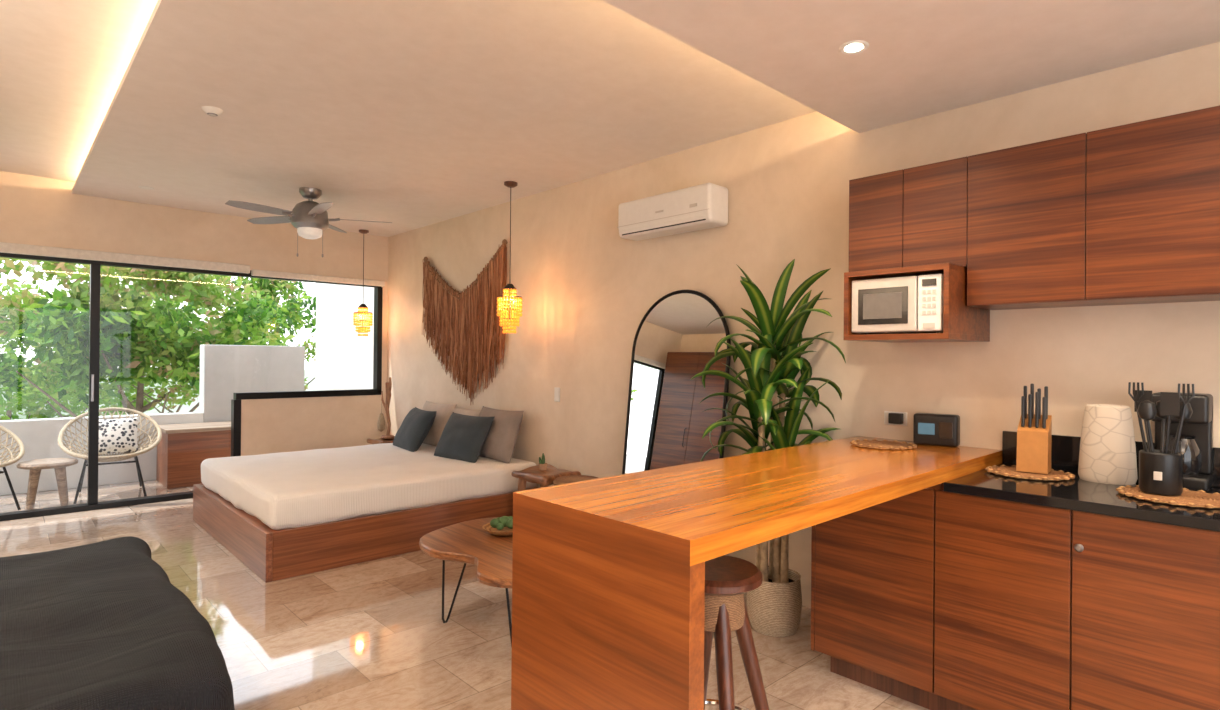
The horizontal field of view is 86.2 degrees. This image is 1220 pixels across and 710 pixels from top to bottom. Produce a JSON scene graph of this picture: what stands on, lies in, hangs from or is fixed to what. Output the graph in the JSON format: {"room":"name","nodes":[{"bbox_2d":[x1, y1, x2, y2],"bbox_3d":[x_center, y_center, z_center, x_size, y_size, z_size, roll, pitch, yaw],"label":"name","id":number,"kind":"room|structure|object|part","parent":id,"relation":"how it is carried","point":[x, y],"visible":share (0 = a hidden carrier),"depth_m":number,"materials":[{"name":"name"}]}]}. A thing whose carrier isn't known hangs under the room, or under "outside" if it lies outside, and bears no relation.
{"room":"studio apartment","nodes":[
{"label":"studio apartment","id":0,"kind":"room"},
{"bbox_2d":[0,0,157,181],"bbox_3d":[-1.319,-1.583,2.491,5.460,0.060,9.850,1,0,-43],"label":"ceiling","id":1,"kind":"structure","parent":0,"point":[63,63],"depth_m":3.61,"materials":[{"name":"paint"}]},
{"bbox_2d":[241,393,386,455],"bbox_3d":[-3.357,0.950,7.449,1.600,0.990,0.150,1,0,-43],"label":"wall","id":2,"kind":"structure","parent":0,"point":[276,425],"depth_m":7.31,"materials":[{"name":"paint"}]},
{"bbox_2d":[231,399,240,456],"bbox_3d":[-3.938,0.928,6.862,0.070,0.920,0.110,1,0,-43],"label":"door frame","id":3,"kind":"structure","parent":2,"relation":"attached to","point":[235,404],"depth_m":6.82,"materials":[{"name":"black metal"}]},
{"bbox_2d":[233,389,381,399],"bbox_3d":[-3.373,0.440,7.391,1.570,0.070,0.110,1,0,-43],"label":"rail","id":4,"kind":"object","parent":2,"relation":"on","point":[351,392],"visible":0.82,"depth_m":7.27,"materials":[{"name":"black metal"}]},
{"bbox_2d":[373,287,382,392],"bbox_3d":[-2.817,-0.178,7.910,0.060,1.280,0.110,1,0,-43],"label":"door frame","id":5,"kind":"structure","parent":2,"relation":"attached to","point":[378,291],"depth_m":7.88,"materials":[{"name":"black metal"}]},
{"bbox_2d":[382,282,387,392],"bbox_3d":[-2.790,-0.213,7.976,0.070,1.350,0.150,1,0,-43],"label":"pier","id":6,"kind":"object","parent":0,"point":[385,288],"visible":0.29,"depth_m":7.92,"materials":[{"name":"paint"}]},
{"bbox_2d":[72,0,815,236],"bbox_3d":[-2.519,-1.427,3.767,5.460,0.265,6.350,1,0,-43],"label":"ceiling","id":7,"kind":"structure","parent":0,"point":[410,115],"depth_m":3.74,"materials":[{"name":"paint"}]},
{"bbox_2d":[201,106,222,115],"bbox_3d":[-2.343,-1.431,3.842,0.110,0.034,0.110,1,0,-43],"label":"smoke detector","id":8,"kind":"object","parent":7,"relation":"attached to","point":[210,110],"visible":1,"depth_m":3.81,"materials":[{"name":"white plastic"}]},
{"bbox_2d":[225,187,391,257],"bbox_3d":[-2.617,-1.149,5.657,1.303,0.590,1.296,1,0,-43],"label":"ceiling fan","id":9,"kind":"object","parent":7,"relation":"hanging from","point":[310,218],"depth_m":5.60,"materials":[{"name":"grey metal"}]},
{"bbox_2d":[353,229,372,335],"bbox_3d":[-2.848,-0.828,7.528,0.213,1.224,0.211,1,0,-43],"label":"pendant lamp","id":10,"kind":"object","parent":7,"relation":"hanging from","point":[360,312],"visible":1,"depth_m":7.48,"materials":[{"name":"yellow glass"}]},
{"bbox_3d":[-2.846,-0.995,7.528,0.006,0.830,0.007,1,0,-43],"label":"cord","id":11,"kind":"part","parent":10,"relation":"part of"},
{"bbox_2d":[497,181,522,333],"bbox_3d":[-0.828,-0.804,5.406,0.213,1.250,0.211,1,0,-43],"label":"pendant lamp","id":12,"kind":"object","parent":7,"relation":"hanging from","point":[509,287],"visible":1,"depth_m":5.36,"materials":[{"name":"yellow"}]},
{"bbox_3d":[-0.826,-0.989,5.406,0.006,0.820,0.007,1,0,-43],"label":"cord","id":13,"kind":"part","parent":12,"relation":"part of","materials":[{"name":"black"}]},
{"bbox_2d":[0,498,928,709],"bbox_3d":[-1.381,1.496,2.518,5.460,0.100,9.950,1,0,-43],"label":"floor","id":14,"kind":"structure","parent":0,"point":[373,634],"depth_m":3.42,"materials":[{"name":"tile"}]},
{"bbox_2d":[0,491,192,520],"bbox_3d":[-5.218,1.398,5.656,3.560,0.050,0.120,1,0,-43],"label":"track","id":15,"kind":"object","parent":14,"relation":"on","point":[31,513],"visible":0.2,"depth_m":6.01,"materials":[{"name":"black metal"}]},
{"bbox_2d":[87,264,100,504],"bbox_3d":[-4.793,0.268,6.057,0.070,2.220,0.110,1,0,-43],"label":"stile","id":16,"kind":"object","parent":15,"relation":"on","point":[95,269],"depth_m":6.03,"materials":[{"name":"black metal"}]},
{"bbox_3d":[-4.773,0.303,6.014,0.020,0.250,0.020,1,0,-43],"label":"handle","id":17,"kind":"part","parent":16,"relation":"part of","materials":[{"name":"silver metal"}]},
{"bbox_2d":[0,536,234,709],"bbox_3d":[-2.275,1.167,2.252,1.386,0.542,1.974,1,0,-43],"label":"daybed","id":18,"kind":"object","parent":14,"relation":"on","point":[101,625],"visible":1,"depth_m":2.17,"materials":[{"name":"black fabric"}]},
{"bbox_2d":[193,401,538,582],"bbox_3d":[-2.099,0.961,5.661,2.208,0.978,2.120,1,0,-43],"label":"platform bed","id":19,"kind":"object","parent":14,"relation":"on","point":[283,515],"visible":0.98,"depth_m":4.95,"materials":[{"name":"white fabric"}]},
{"bbox_3d":[-2.092,1.036,5.667,2.167,0.254,2.067,1,0,-43],"label":"mattress","id":20,"kind":"part","parent":19,"relation":"part of","materials":[{"name":"fabric"}]},
{"bbox_2d":[393,407,436,451],"bbox_3d":[-1.947,0.739,6.475,0.186,0.460,0.620,36,-20,-30],"label":"pillow","id":21,"kind":"object","parent":19,"relation":"on","point":[417,424],"depth_m":6.30,"materials":[{"name":"fabric"}]},
{"bbox_2d":[422,401,456,445],"bbox_3d":[-1.799,0.706,6.682,0.165,0.460,0.640,25,-16,-41],"label":"linen pillow","id":22,"kind":"object","parent":19,"relation":"on","point":[444,411],"depth_m":6.52,"materials":[{"name":"fabric"}]},
{"bbox_2d":[434,412,493,462],"bbox_3d":[-1.322,0.743,5.868,0.620,0.460,0.188,0,-28,41],"label":"pillow","id":23,"kind":"object","parent":19,"relation":"on","point":[463,438],"depth_m":5.75,"materials":[{"name":"fabric"}]},
{"bbox_2d":[450,407,480,415],"bbox_3d":[-1.433,0.729,6.340,0.145,0.440,0.600,21,-14,-41],"label":"linen pillow","id":24,"kind":"object","parent":19,"relation":"on","point":[452,409],"depth_m":6.32,"materials":[{"name":"fabric"}]},
{"bbox_2d":[479,406,523,462],"bbox_3d":[-1.032,0.710,5.866,0.188,0.480,0.660,25,-16,-41],"label":"pillow","id":25,"kind":"object","parent":19,"relation":"on","point":[500,442],"depth_m":5.69,"materials":[{"name":"fabric"}]},
{"bbox_2d":[367,437,394,443],"bbox_3d":[-2.457,1.187,7.289,0.389,0.536,0.422,1,0,-43],"label":"wood nightstand","id":26,"kind":"object","parent":14,"relation":"on","point":[371,441],"visible":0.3,"depth_m":7.18,"materials":[{"name":"brown wood"}]},
{"bbox_2d":[377,377,394,438],"bbox_3d":[-2.510,0.588,7.311,0.150,0.684,0.240,1,0,-43],"label":"driftwood sculpture","id":27,"kind":"object","parent":26,"relation":"on","point":[381,422],"visible":1,"depth_m":7.28,"materials":[{"name":"brown wood"}]},
{"bbox_2d":[419,517,512,646],"bbox_3d":[-0.539,1.238,3.555,0.819,0.432,1.164,1,0,-43],"label":"coffee table","id":28,"kind":"object","parent":14,"relation":"on","point":[466,542],"visible":0.32,"depth_m":3.45,"materials":[{"name":"brown wood"}]},
{"bbox_3d":[-0.834,1.259,3.524,0.147,0.384,0.057,1,0,-11],"label":"hairpin leg","id":29,"kind":"part","parent":28,"relation":"part of","materials":[{"name":"black metal"}]},
{"bbox_2d":[482,516,512,535],"bbox_3d":[-0.605,0.973,3.744,0.250,0.096,0.250,1,0,-43],"label":"dish","id":30,"kind":"object","parent":28,"relation":"on","point":[500,526],"visible":0.78,"depth_m":3.71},
{"bbox_3d":[-0.606,1.002,3.744,0.250,0.038,0.250,1,0,-43],"label":"dish","id":31,"kind":"part","parent":30,"relation":"part of","materials":[{"name":"brown wood"}]},
{"bbox_3d":[-0.452,1.261,3.207,0.143,0.384,0.042,1,0,-11],"label":"hairpin leg","id":32,"kind":"part","parent":28,"relation":"part of","materials":[{"name":"black metal"}]},
{"bbox_2d":[511,464,580,491],"bbox_3d":[-0.509,1.183,5.167,0.383,0.564,0.485,1,0,-43],"label":"wood nightstand","id":33,"kind":"object","parent":14,"relation":"on","point":[545,478],"visible":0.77,"depth_m":5.08,"materials":[{"name":"brown wood"}]},
{"bbox_3d":[-0.713,1.215,5.199,0.104,0.495,0.067,0,0,11],"label":"leg","id":34,"kind":"part","parent":33,"relation":"part of","materials":[{"name":"brown wood"}]},
{"bbox_2d":[538,453,547,469],"bbox_3d":[-0.531,0.845,5.171,0.072,0.130,0.072,1,0,-43],"label":"potted cactus","id":35,"kind":"object","parent":33,"relation":"on","point":[542,465],"visible":1,"depth_m":5.16,"materials":[{"name":"plant"}]},
{"bbox_2d":[538,463,547,469],"bbox_3d":[-0.531,0.884,5.171,0.072,0.050,0.072,1,0,-43],"label":"pot","id":36,"kind":"object","parent":35,"relation":"attached to","point":[542,466],"depth_m":5.15,"materials":[{"name":"ceramic"}]},
{"bbox_2d":[553,475,597,484],"bbox_3d":[-0.241,1.189,4.800,0.360,0.554,0.360,1,0,-43],"label":"round side table","id":37,"kind":"object","parent":14,"relation":"on","point":[570,478],"visible":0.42,"depth_m":4.82,"materials":[{"name":"wood"}]},
{"bbox_2d":[622,290,730,473],"bbox_3d":[0.420,0.510,4.417,0.224,1.920,0.878,1,0,-43],"label":"arched floor mirror","id":38,"kind":"object","parent":14,"relation":"on","point":[674,341],"visible":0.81,"depth_m":4.44,"materials":[{"name":"black mirror"}]},
{"bbox_2d":[704,555,768,709],"bbox_3d":[0.349,1.088,2.185,0.392,0.755,0.392,0,0,38],"label":"bar stool","id":39,"kind":"object","parent":14,"relation":"on","point":[727,578],"visible":0.62,"depth_m":2.10,"materials":[{"name":"brown wood"}]},
{"bbox_3d":[0.329,1.115,2.329,0.055,0.701,0.224,1,0,-9],"label":"leg","id":40,"kind":"part","parent":39,"relation":"part of","materials":[{"name":"brown wood"}]},
{"bbox_3d":[0.369,1.114,2.042,0.055,0.701,0.224,1,0,-9],"label":"leg","id":41,"kind":"part","parent":39,"relation":"part of","materials":[{"name":"brown wood"}]},
{"bbox_3d":[0.352,0.735,2.187,0.310,0.050,0.310,0,0,38],"label":"seat","id":42,"kind":"part","parent":39,"relation":"part of","materials":[{"name":"brown wood"}]},
{"bbox_3d":[0.493,1.116,2.200,0.224,0.701,0.055,1,0,-5],"label":"leg","id":43,"kind":"part","parent":39,"relation":"part of","materials":[{"name":"brown wood"}]},
{"bbox_2d":[511,436,1001,709],"bbox_3d":[0.772,0.951,2.547,2.289,1.028,0.710,1,0,-43],"label":"countertop","id":44,"kind":"structure","parent":14,"relation":"on","point":[608,573],"depth_m":1.84,"materials":[{"name":"brown wood"}]},
{"bbox_3d":[-0.043,0.972,1.782,0.055,0.968,0.710,1,0,-43],"label":"panel","id":45,"kind":"part","parent":44,"relation":"part of","materials":[{"name":"brown wood"}]},
{"bbox_2d":[850,439,916,449],"bbox_3d":[1.327,0.434,3.169,0.304,0.018,0.296,1,0,-43],"label":"woven placemat","id":46,"kind":"object","parent":44,"relation":"on","point":[873,444],"visible":1,"depth_m":3.14,"materials":[{"name":"brown wicker"}]},
{"bbox_2d":[913,413,959,446],"bbox_3d":[1.609,0.368,3.214,0.200,0.155,0.078,0,0,38],"label":"digital clock","id":47,"kind":"object","parent":44,"relation":"on","point":[932,429],"visible":1,"depth_m":3.18,"materials":[{"name":"black plastic"}]},
{"bbox_2d":[690,259,845,636],"bbox_3d":[0.835,0.464,3.538,0.832,2.010,0.829,1,0,-43],"label":"dracaena","id":48,"kind":"object","parent":14,"relation":"on","point":[772,365],"visible":0.9,"depth_m":3.47,"materials":[{"name":"plant"}]},
{"bbox_2d":[747,566,801,636],"bbox_3d":[0.884,1.324,3.512,0.290,0.290,0.290,1,0,-43],"label":"basket pot","id":49,"kind":"object","parent":48,"relation":"attached to","point":[774,607],"depth_m":3.40,"materials":[{"name":"beige wicker"}]},
{"bbox_2d":[811,483,1219,709],"bbox_3d":[2.127,0.993,2.251,0.719,0.966,2.763,1,0,-43],"label":"base cabinet","id":50,"kind":"object","parent":14,"relation":"on","point":[931,598],"visible":0.87,"depth_m":2.42,"materials":[{"name":"brown wood"}]},
{"bbox_3d":[1.195,0.938,3.258,0.699,0.866,0.018,1,0,-43],"label":"panel","id":51,"kind":"part","parent":50,"relation":"part of","materials":[{"name":"brown wood"}]},
{"bbox_3d":[1.133,0.954,2.828,0.020,0.820,0.520,1,0,-43],"label":"door","id":52,"kind":"part","parent":50,"relation":"part of","materials":[{"name":"brown wood"}]},
{"bbox_3d":[1.471,0.956,2.468,0.020,0.820,0.454,1,0,-43],"label":"door","id":53,"kind":"part","parent":50,"relation":"part of","materials":[{"name":"brown wood"}]},
{"bbox_3d":[1.633,0.672,2.270,0.020,0.028,0.028,1,0,-43],"label":"lock knob","id":54,"kind":"part","parent":50,"relation":"part of","materials":[{"name":"silver metal"}]},
{"bbox_2d":[944,431,1219,531],"bbox_3d":[2.329,0.452,2.035,0.729,0.189,2.175,1,0,-43],"label":"countertop","id":55,"kind":"structure","parent":50,"relation":"on","point":[1076,494],"depth_m":2.44,"materials":[{"name":"black stone"}]},
{"bbox_2d":[985,465,1074,480],"bbox_3d":[1.770,0.496,2.755,0.324,0.018,0.320,1,0,-43],"label":"woven placemat","id":56,"kind":"object","parent":55,"relation":"on","point":[1007,471],"visible":0.78,"depth_m":2.70,"materials":[{"name":"brown wicker"}]},
{"bbox_2d":[1016,384,1051,473],"bbox_3d":[1.792,0.306,2.755,0.110,0.368,0.110,0,0,41],"label":"knife block","id":57,"kind":"object","parent":56,"relation":"on","point":[1034,431],"visible":1,"depth_m":2.73,"materials":[{"name":"brown wood"}]},
{"bbox_3d":[1.752,0.239,2.765,0.012,0.130,0.018,0,0,41],"label":"knife handle","id":58,"kind":"part","parent":57,"relation":"part of","materials":[{"name":"black plastic"}]},
{"bbox_3d":[1.785,0.202,2.802,0.012,0.140,0.018,0,0,41],"label":"knife handle","id":59,"kind":"part","parent":57,"relation":"part of","materials":[{"name":"black plastic"}]},
{"bbox_3d":[1.771,0.235,2.748,0.012,0.140,0.018,0,0,41],"label":"knife handle","id":60,"kind":"part","parent":57,"relation":"part of","materials":[{"name":"black plastic"}]},
{"bbox_3d":[1.804,0.197,2.786,0.012,0.150,0.018,0,0,41],"label":"knife handle","id":61,"kind":"part","parent":57,"relation":"part of","materials":[{"name":"black plastic"}]},
{"bbox_3d":[1.790,0.230,2.732,0.012,0.150,0.018,0,0,41],"label":"knife handle","id":62,"kind":"part","parent":57,"relation":"part of","materials":[{"name":"black plastic"}]},
{"bbox_3d":[1.823,0.207,2.769,0.012,0.130,0.018,0,0,41],"label":"knife handle","id":63,"kind":"part","parent":57,"relation":"part of","materials":[{"name":"black plastic"}]},
{"bbox_3d":[1.808,0.240,2.715,0.012,0.130,0.018,0,0,41],"label":"knife handle","id":64,"kind":"part","parent":57,"relation":"part of","materials":[{"name":"black plastic"}]},
{"bbox_3d":[1.841,0.202,2.753,0.012,0.140,0.018,0,0,41],"label":"knife handle","id":65,"kind":"part","parent":57,"relation":"part of","materials":[{"name":"black plastic"}]},
{"bbox_2d":[1078,404,1137,484],"bbox_3d":[2.015,0.356,2.642,0.192,0.305,0.192,1,0,-43],"label":"ceramic canister","id":66,"kind":"object","parent":55,"relation":"on","point":[1107,453],"visible":1,"depth_m":2.57,"materials":[{"name":"white ceramic"}]},
{"bbox_2d":[1116,485,1219,508],"bbox_3d":[2.003,0.497,2.295,0.354,0.018,0.347,1,0,-43],"label":"woven placemat","id":67,"kind":"object","parent":55,"relation":"on","point":[1188,498],"visible":0.77,"depth_m":2.26,"materials":[{"name":"brown wicker"}]},
{"bbox_2d":[1128,382,1194,495],"bbox_3d":[1.970,0.295,2.335,0.183,0.390,0.174,0,0,31],"label":"utensil holder","id":68,"kind":"object","parent":67,"relation":"on","point":[1160,471],"visible":1,"depth_m":2.29,"materials":[{"name":"black plastic"}]},
{"bbox_2d":[1139,449,1182,495],"bbox_3d":[1.964,0.417,2.327,0.123,0.145,0.120,1,0,-43],"label":"cup","id":69,"kind":"object","parent":68,"relation":"attached to","point":[1160,471],"depth_m":2.28,"materials":[{"name":"ceramic"}]},
{"bbox_2d":[1152,392,1212,491],"bbox_3d":[2.201,0.329,2.514,0.210,0.360,0.170,1,0,-43],"label":"coffee maker","id":70,"kind":"object","parent":55,"relation":"on","point":[1196,438],"visible":0.59,"depth_m":2.46,"materials":[{"name":"black plastic"}]},
{"bbox_3d":[2.256,0.319,2.566,0.058,0.280,0.170,1,0,-43],"label":"water tank","id":71,"kind":"part","parent":70,"relation":"part of","materials":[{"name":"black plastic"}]},
{"bbox_3d":[1.786,0.958,2.133,0.020,0.820,0.454,1,0,-43],"label":"door","id":72,"kind":"part","parent":50,"relation":"part of","materials":[{"name":"brown wood"}]},
{"bbox_2d":[386,42,1219,607],"bbox_3d":[0.661,-0.059,4.461,0.150,3.060,10.000,1,0,-43],"label":"wall","id":73,"kind":"structure","parent":0,"point":[586,290],"depth_m":3.89,"materials":[{"name":"paint"}]},
{"bbox_2d":[0,242,249,272],"bbox_3d":[-5.124,-0.919,5.636,3.630,0.085,0.059,1,0,-43],"label":"roller blind","id":74,"kind":"object","parent":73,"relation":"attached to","point":[14,248],"visible":1,"depth_m":6.09,"materials":[{"name":"fabric"}]},
{"bbox_2d":[0,252,380,287],"bbox_3d":[-4.654,-0.875,6.202,5.090,0.070,0.080,1,0,-43],"label":"rail","id":75,"kind":"object","parent":73,"relation":"attached to","point":[4,255],"visible":0.31,"depth_m":6.32,"materials":[{"name":"black metal"}]},
{"bbox_2d":[0,171,387,281],"bbox_3d":[-4.745,-1.271,6.135,5.460,0.720,0.150,1,0,-43],"label":"header","id":76,"kind":"object","parent":73,"relation":"attached to","point":[34,210],"visible":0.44,"depth_m":6.39,"materials":[{"name":"paint"}]},
{"bbox_2d":[251,269,384,286],"bbox_3d":[-3.259,-0.867,7.388,1.450,0.065,0.059,1,0,-43],"label":"roller blind","id":77,"kind":"object","parent":73,"relation":"attached to","point":[263,273],"visible":1,"depth_m":7.31,"materials":[{"name":"fabric"}]},
{"bbox_2d":[422,239,506,404],"bbox_3d":[-1.514,-0.289,6.609,0.066,1.585,1.582,1,0,-43],"label":"wall hanging","id":78,"kind":"object","parent":73,"relation":"attached to","point":[466,322],"depth_m":6.46,"materials":[{"name":"fabric"}]},
{"bbox_2d":[554,387,559,401],"bbox_3d":[-0.449,0.334,5.520,0.012,0.120,0.070,1,0,-43],"label":"light switch","id":79,"kind":"object","parent":73,"relation":"attached to","point":[556,389],"visible":1,"depth_m":5.51,"materials":[{"name":"white plastic"}]},
{"bbox_2d":[617,183,727,240],"bbox_3d":[0.412,-0.967,4.471,0.212,0.250,0.840,1,0,-43],"label":"air conditioner","id":80,"kind":"object","parent":73,"relation":"attached to","point":[703,206],"visible":1,"depth_m":4.33,"materials":[{"name":"white plastic"}]},
{"bbox_2d":[884,411,906,425],"bbox_3d":[1.491,0.334,3.425,0.050,0.070,0.120,1,0,-43],"label":"wall outlet","id":81,"kind":"object","parent":73,"relation":"attached to","point":[890,418],"visible":1,"depth_m":3.40,"materials":[{"name":"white plastic"}]},
{"bbox_2d":[849,105,1219,309],"bbox_3d":[2.153,-0.543,2.513,0.349,0.660,2.420,1,0,-43],"label":"upper cabinet","id":82,"kind":"object","parent":73,"relation":"attached to","point":[1126,214],"visible":0.85,"depth_m":2.61,"materials":[{"name":"brown wood"}]},
{"bbox_3d":[1.297,-0.636,3.184,0.019,0.484,0.267,1,0,-43],"label":"door","id":83,"kind":"part","parent":82,"relation":"part of","materials":[{"name":"brown wood"}]},
{"bbox_2d":[844,263,989,342],"bbox_3d":[1.465,-0.228,3.110,0.529,0.322,0.470,1,0,-43],"label":"shelf","id":84,"kind":"object","parent":82,"relation":"attached to","point":[962,322],"visible":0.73,"depth_m":2.90,"materials":[{"name":"brown wood"}]},
{"bbox_2d":[852,274,943,334],"bbox_3d":[1.430,-0.221,3.081,0.421,0.256,0.405,1,0,-43],"label":"microwave oven","id":85,"kind":"object","parent":84,"relation":"on","point":[906,304],"visible":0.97,"depth_m":2.93,"materials":[{"name":"metal"}]},
{"bbox_3d":[1.252,-0.228,2.986,0.019,0.246,0.300,1,0,-43],"label":"door","id":86,"kind":"part","parent":85,"relation":"part of","materials":[{"name":"metal"}]},
{"bbox_3d":[1.393,-0.228,2.836,0.019,0.246,0.100,1,0,-43],"label":"control panel","id":87,"kind":"part","parent":85,"relation":"part of","materials":[{"name":"white plastic"}]},
{"bbox_3d":[1.486,-0.635,2.983,0.019,0.484,0.277,1,0,-43],"label":"door","id":88,"kind":"part","parent":82,"relation":"part of","materials":[{"name":"brown wood"}]},
{"bbox_3d":[1.728,-0.546,2.724,0.019,0.659,0.427,1,0,-43],"label":"door","id":89,"kind":"part","parent":82,"relation":"part of","materials":[{"name":"brown wood"}]},
{"bbox_3d":[2.039,-0.545,2.393,0.019,0.659,0.477,1,0,-43],"label":"door","id":90,"kind":"part","parent":82,"relation":"part of","materials":[{"name":"brown wood"}]},
{"bbox_2d":[1002,431,1219,486],"bbox_3d":[2.590,0.436,2.275,0.021,0.151,2.168,1,0,-43],"label":"backsplash","id":91,"kind":"structure","parent":73,"relation":"attached to","point":[1065,450],"depth_m":2.88,"materials":[{"name":"black stone"}]},
{"bbox_2d":[602,0,1219,132],"bbox_3d":[0.718,-1.260,0.318,5.460,0.035,3.890,1,0,-43],"label":"ceiling","id":92,"kind":"structure","parent":0,"point":[922,58],"depth_m":2.55,"materials":[{"name":"paint"}]},
{"bbox_2d":[839,41,868,54],"bbox_3d":[0.977,-1.230,2.613,0.112,0.006,0.112,1,0,-43],"label":"recessed light","id":93,"kind":"object","parent":92,"relation":"attached to","point":[851,47],"visible":1,"depth_m":2.61,"materials":[{"name":"white plastic"}]},
{"label":"outside","id":94,"kind":"structure","parent":0,"visible":0},
{"bbox_3d":[-23.964,4.425,25.462,50.000,0.200,50.100,1,0,-43],"label":"ground","id":95,"kind":"structure","parent":94,"visible":0},
{"bbox_2d":[0,342,34,401],"bbox_3d":[-9.864,1.566,8.483,3.579,5.671,2.960,1,0,-40],"label":"tree","id":96,"kind":"object","parent":95,"relation":"on","point":[10,362],"visible":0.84,"depth_m":9.64,"materials":[{"name":"green plant"}]},
{"bbox_2d":[0,282,169,419],"bbox_3d":[-12.221,1.455,13.157,4.446,5.885,6.809,0,0,23],"label":"tree","id":97,"kind":"object","parent":95,"relation":"on","point":[17,403],"visible":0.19,"depth_m":13.61,"materials":[{"name":"green plant"}]},
{"bbox_2d":[0,257,296,417],"bbox_3d":[-6.955,1.126,9.862,4.114,6.609,3.253,1,0,-43],"label":"tree","id":98,"kind":"object","parent":95,"relation":"on","point":[61,325],"visible":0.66,"depth_m":9.16,"materials":[{"name":"green plant"}]},
{"bbox_2d":[0,373,314,419],"bbox_3d":[-14.158,2.426,15.045,24.000,3.900,0.300,1,0,-43],"label":"wall","id":99,"kind":"structure","parent":95,"relation":"on","point":[185,408],"depth_m":17.18,"materials":[{"name":"white paint"}]},
{"bbox_2d":[146,369,314,373],"bbox_3d":[-14.140,0.426,15.052,24.000,0.100,0.400,1,0,-43],"label":"cap","id":100,"kind":"object","parent":99,"relation":"on","point":[306,370],"visible":0.02,"depth_m":19.60,"materials":[{"name":"white"}]},
{"bbox_2d":[86,276,315,412],"bbox_3d":[-7.777,1.198,13.678,5.306,6.477,3.589,1,0,-43],"label":"tree","id":101,"kind":"object","parent":95,"relation":"on","point":[292,309],"visible":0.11,"depth_m":13.78,"materials":[{"name":"green plant"}]},
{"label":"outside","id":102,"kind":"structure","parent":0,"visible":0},
{"bbox_2d":[0,283,373,512],"bbox_3d":[-5.891,-0.219,6.641,7.500,3.520,2.250,1,0,-43],"label":"balcony wall","id":103,"kind":"structure","parent":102,"point":[344,358],"depth_m":7.99,"materials":[{"name":"stone"}]},
{"bbox_2d":[0,425,24,509],"bbox_3d":[-5.912,0.996,5.947,0.874,0.871,0.856,0,0,27],"label":"wicker lounge chair","id":104,"kind":"object","parent":103,"relation":"on","point":[21,450],"visible":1,"depth_m":6.19,"materials":[{"name":"wicker"}]},
{"bbox_2d":[16,458,77,509],"bbox_3d":[-5.375,1.231,6.234,0.450,0.434,0.450,0,0,30],"label":"side table","id":105,"kind":"object","parent":103,"relation":"on","point":[59,465],"visible":0.96,"depth_m":6.16,"materials":[{"name":"brown wood"}]},
{"bbox_3d":[-5.396,1.247,6.095,0.089,0.400,0.117,0,0,30],"label":"leg","id":106,"kind":"part","parent":105,"relation":"part of","materials":[{"name":"brown wood"}]},
{"bbox_3d":[-5.517,1.246,6.246,0.124,0.400,0.076,1,0,-6],"label":"leg","id":107,"kind":"part","parent":105,"relation":"part of","materials":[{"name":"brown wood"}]},
{"bbox_3d":[-5.234,1.249,6.223,0.124,0.400,0.076,1,0,-6],"label":"leg","id":108,"kind":"part","parent":105,"relation":"part of","materials":[{"name":"brown wood"}]},
{"bbox_3d":[-5.357,1.248,6.376,0.076,0.400,0.125,0,0,12],"label":"leg","id":109,"kind":"part","parent":105,"relation":"part of","materials":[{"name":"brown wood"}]},
{"bbox_2d":[58,407,161,503],"bbox_3d":[-5.161,1.005,6.751,0.854,0.871,0.872,1,0,-41],"label":"wicker lounge chair","id":110,"kind":"object","parent":103,"relation":"on","point":[118,435],"visible":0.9,"depth_m":6.79,"materials":[{"name":"wicker"}]},
{"bbox_2d":[98,417,138,453],"bbox_3d":[-5.198,0.847,6.835,0.420,0.400,0.135,1,-24,-37],"label":"cushion","id":111,"kind":"object","parent":110,"relation":"on","point":[116,436],"depth_m":6.81,"materials":[{"name":"white fabric"}]},
{"bbox_2d":[155,421,230,488],"bbox_3d":[-4.345,1.138,7.921,1.870,0.640,0.690,1,0,-43],"label":"box","id":112,"kind":"object","parent":103,"relation":"on","point":[182,449],"visible":0.34,"depth_m":7.23,"materials":[{"name":"brown wood"}]}
]}

